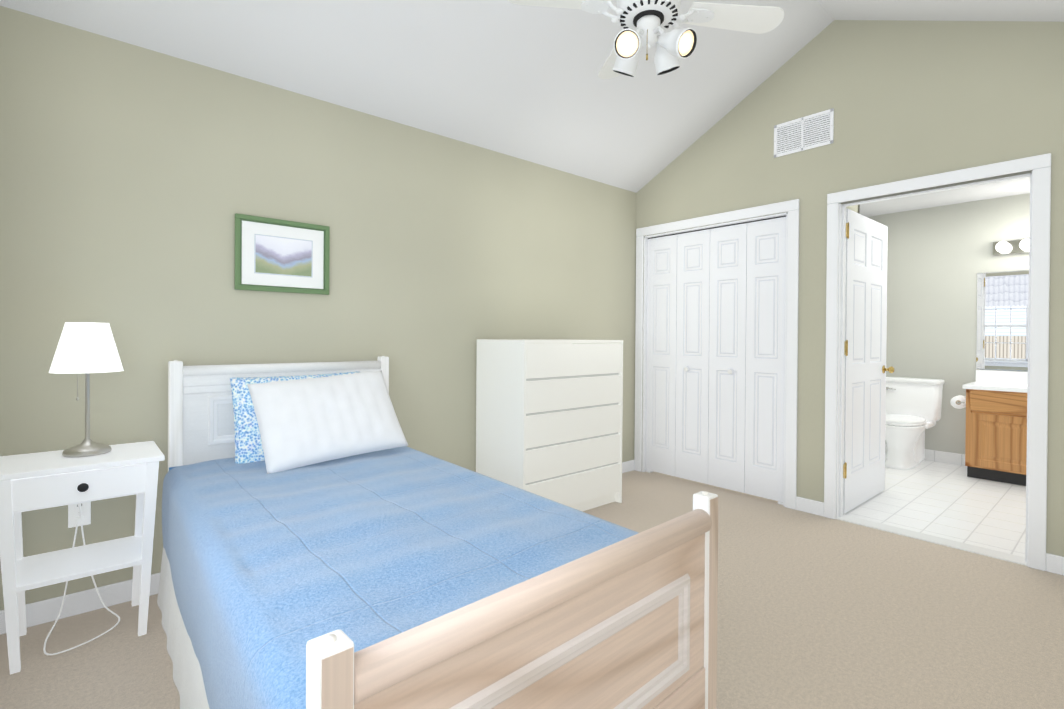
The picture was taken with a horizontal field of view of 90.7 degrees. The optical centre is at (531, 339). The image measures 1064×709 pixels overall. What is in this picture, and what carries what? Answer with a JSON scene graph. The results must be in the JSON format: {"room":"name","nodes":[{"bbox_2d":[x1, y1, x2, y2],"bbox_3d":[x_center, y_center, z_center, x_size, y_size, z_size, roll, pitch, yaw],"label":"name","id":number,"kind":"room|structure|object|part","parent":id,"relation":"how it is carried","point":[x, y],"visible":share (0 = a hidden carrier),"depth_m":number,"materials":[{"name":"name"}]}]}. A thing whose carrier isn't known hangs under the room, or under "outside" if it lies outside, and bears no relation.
{"room":"bedroom","nodes":[
{"label":"bedroom","id":0,"kind":"room"},
{"bbox_2d":[0,6,635,610],"bbox_3d":[-0.646,-0.144,3.354,4.260,2.590,0.115,0,0,-41],"label":"wall","id":1,"kind":"structure","parent":0,"point":[134,180],"depth_m":2.56,"materials":[{"name":"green paint"}]},
{"bbox_2d":[68,501,90,527],"bbox_3d":[-1.891,0.725,2.198,0.072,0.116,0.009,0,0,-41],"label":"outlet","id":2,"kind":"object","parent":1,"relation":"attached to","point":[73,511],"visible":0.62,"depth_m":2.19,"materials":[{"name":"white plastic"}]},
{"bbox_2d":[234,213,329,294],"bbox_3d":[-1.276,-0.426,2.710,0.455,0.370,0.020,0,0,-41],"label":"picture frame","id":3,"kind":"object","parent":1,"relation":"attached to","point":[274,255],"visible":0.98,"depth_m":2.70,"materials":[{"name":"green"}]},
{"bbox_2d":[256,235,311,275],"bbox_3d":[-1.276,-0.426,2.711,0.271,0.186,0.001,0,0,-41],"label":"print","id":4,"kind":"object","parent":3,"relation":"attached to","point":[276,255],"depth_m":2.71},
{"bbox_2d":[0,460,633,634],"bbox_3d":[-0.613,1.106,3.313,4.030,0.092,0.013,0,0,-41],"label":"baseboard","id":5,"kind":"structure","parent":1,"relation":"attached to","point":[48,610],"depth_m":2.20,"materials":[{"name":"white wood"}]},
{"bbox_2d":[0,470,1063,708],"bbox_3d":[0.684,1.192,2.344,4.945,0.050,3.410,0,0,-41],"label":"floor carpet","id":6,"kind":"object","parent":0,"point":[818,612],"visible":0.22,"depth_m":2.11,"materials":[{"name":"beige carpet"}]},
{"bbox_2d":[0,441,164,674],"bbox_3d":[-1.739,0.802,2.033,0.484,0.700,0.378,0,0,-41],"label":"nightstand","id":7,"kind":"object","parent":6,"relation":"on","point":[37,481],"visible":1,"depth_m":1.96,"materials":[{"name":"white paint"}]},
{"bbox_2d":[43,322,123,654],"bbox_3d":[-1.765,0.541,2.078,0.237,1.211,0.321,0,0,-41],"label":"table lamp","id":8,"kind":"object","parent":7,"relation":"on","point":[87,348],"visible":0.96,"depth_m":2.02,"materials":[{"name":"white fabric"}]},
{"bbox_3d":[-1.771,0.790,2.076,0.227,0.713,0.321,0,0,-41],"label":"cord","id":9,"kind":"part","parent":8,"relation":"part of","materials":[{"name":"white plastic"}]},
{"bbox_2d":[157,356,717,708],"bbox_3d":[-0.563,0.633,1.881,1.192,1.055,2.171,0,0,-41],"label":"bed","id":10,"kind":"object","parent":6,"relation":"on","point":[331,540],"visible":1,"depth_m":1.36,"materials":[{"name":"white"}]},
{"bbox_2d":[247,370,407,473],"bbox_3d":[-0.971,0.374,2.544,0.655,0.460,0.160,-5,-34,-39],"label":"pillow","id":11,"kind":"object","parent":10,"relation":"on","point":[311,422],"depth_m":2.45,"materials":[{"name":"fabric"}]},
{"bbox_2d":[162,446,637,708],"bbox_3d":[-0.570,0.775,1.885,1.153,0.426,2.008,0,0,-41],"label":"quilt","id":12,"kind":"object","parent":10,"relation":"on","point":[261,561],"depth_m":1.49,"materials":[{"name":"blue fabric"}]},
{"bbox_2d":[476,339,622,511],"bbox_3d":[0.135,0.580,3.601,0.917,1.150,0.491,0,0,-41],"label":"dresser","id":13,"kind":"object","parent":6,"relation":"on","point":[549,416],"visible":0.92,"depth_m":3.36,"materials":[{"name":"white laminate"}]},
{"bbox_2d":[0,0,1063,192],"bbox_3d":[0.446,-1.707,2.101,4.260,0.983,3.410,0,0,-41],"label":"ceiling","id":14,"kind":"structure","parent":0,"point":[523,82],"depth_m":2.96,"materials":[{"name":"white paint"}]},
{"bbox_2d":[508,0,783,78],"bbox_3d":[0.464,-1.554,2.082,0.846,1.020,0.846,1,0,37],"label":"ceiling fan","id":15,"kind":"object","parent":14,"relation":"hanging from","point":[644,23],"visible":1,"depth_m":2.07,"materials":[{"name":"white metal"}]},
{"bbox_2d":[634,20,1063,556],"bbox_3d":[2.001,-0.504,3.469,0.115,3.345,3.180,0,0,-41],"label":"wall","id":16,"kind":"structure","parent":0,"point":[905,100],"depth_m":3.25,"materials":[{"name":"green paint"}]},
{"bbox_2d":[646,217,785,504],"bbox_3d":[1.389,0.149,4.127,0.079,2.022,1.192,0,0,-41],"label":"bifold closet doors","id":17,"kind":"structure","parent":16,"relation":"in","point":[715,383],"depth_m":4.07,"materials":[{"name":"white wood"}]},
{"bbox_2d":[634,199,799,509],"bbox_3d":[1.404,0.100,4.139,0.134,2.121,1.372,0,0,-41],"label":"trim","id":18,"kind":"structure","parent":16,"relation":"attached to","point":[790,208],"depth_m":3.74,"materials":[{"name":"white wood"}]},
{"bbox_2d":[774,108,833,157],"bbox_3d":[1.835,-1.391,3.568,0.007,0.227,0.387,0,0,-41],"label":"air vent","id":19,"kind":"object","parent":16,"relation":"in","point":[796,135],"visible":1,"depth_m":3.56,"materials":[{"name":"white metal"}]},
{"bbox_2d":[843,209,894,513],"bbox_3d":[2.372,0.148,3.756,0.895,2.020,0.178,0,0,-41],"label":"bathroom door","id":20,"kind":"structure","parent":16,"relation":"in","point":[866,369],"depth_m":3.72,"materials":[{"name":"white wood"}]},
{"bbox_3d":[2.057,0.077,3.472,0.046,1.693,0.040,0,0,-41],"label":"bathroom door hinges","id":21,"kind":"part","parent":20,"relation":"part of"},
{"bbox_2d":[837,515,1026,565],"bbox_3d":[2.314,1.194,3.106,0.115,0.058,0.942,0,0,-41],"label":"trim","id":22,"kind":"structure","parent":16,"relation":"attached to","point":[949,543],"depth_m":3.04,"materials":[{"name":"white wood"}]},
{"bbox_2d":[824,153,1050,570],"bbox_3d":[2.322,0.115,3.099,0.152,2.117,1.046,0,0,-41],"label":"door frame","id":23,"kind":"structure","parent":16,"relation":"attached to","point":[1038,358],"depth_m":2.76,"materials":[{"name":"white wood"}]},
{"bbox_2d":[1046,553,1063,575],"bbox_3d":[2.788,1.135,2.465,0.013,0.092,0.542,0,0,-41],"label":"baseboard","id":24,"kind":"structure","parent":16,"relation":"attached to","point":[1054,563],"depth_m":2.64,"materials":[{"name":"white wood"}]},
{"bbox_2d":[846,204,859,213],"bbox_3d":[1.711,-0.059,4.412,0.685,2.440,1.615,0,0,-41],"label":"wall","id":25,"kind":"structure","parent":0,"point":[855,208],"depth_m":3.96,"materials":[{"name":"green paint"}]},
{"bbox_2d":[843,454,1025,556],"bbox_3d":[3.245,1.199,4.029,2.500,0.050,2.230,0,0,-41],"label":"floor","id":26,"kind":"structure","parent":0,"point":[953,502],"depth_m":3.67,"materials":[{"name":"white tile"}]},
{"bbox_2d":[885,377,944,469],"bbox_3d":[3.468,0.776,4.913,0.745,0.791,0.488,0,0,-41],"label":"toilet","id":27,"kind":"object","parent":26,"relation":"on","point":[913,408],"visible":0.85,"depth_m":4.88,"materials":[{"name":"white ceramic"}]},
{"bbox_2d":[950,370,1027,485],"bbox_3d":[4.144,0.729,4.271,0.573,0.900,1.169,0,0,-41],"label":"bathroom vanity","id":28,"kind":"object","parent":26,"relation":"on","point":[994,402],"visible":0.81,"depth_m":4.31,"materials":[{"name":"brown wood"}]},
{"bbox_2d":[860,177,1029,216],"bbox_3d":[3.262,-1.306,4.013,2.500,0.080,2.230,0,0,-41],"label":"ceiling","id":29,"kind":"structure","parent":0,"point":[1012,187],"depth_m":4.70,"materials":[{"name":"white paint"}]},
{"bbox_2d":[868,193,1029,453],"bbox_3d":[4.110,-0.075,4.852,0.115,2.500,2.100,0,0,-41],"label":"wall","id":30,"kind":"structure","parent":0,"point":[939,258],"depth_m":4.96,"materials":[{"name":"paint"}]},
{"bbox_2d":[885,444,964,465],"bbox_3d":[4.090,1.123,4.777,0.012,0.105,1.980,0,0,-41],"label":"baseboard","id":31,"kind":"structure","parent":30,"relation":"attached to","point":[945,457],"depth_m":4.97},
{"bbox_2d":[976,270,1028,370],"bbox_3d":[4.405,-0.158,4.420,0.007,0.875,1.034,0,0,-41],"label":"vanity mirror","id":32,"kind":"object","parent":30,"relation":"attached to","point":[1002,318],"visible":0.56,"depth_m":4.67,"materials":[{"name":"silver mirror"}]},
{"bbox_2d":[992,239,1028,255],"bbox_3d":[4.294,-0.806,4.447,0.141,0.120,0.620,0,0,-41],"label":"vanity light bar","id":33,"kind":"object","parent":30,"relation":"attached to","point":[1018,246],"visible":0.42,"depth_m":4.59,"materials":[{"name":"white glass"}]}
]}

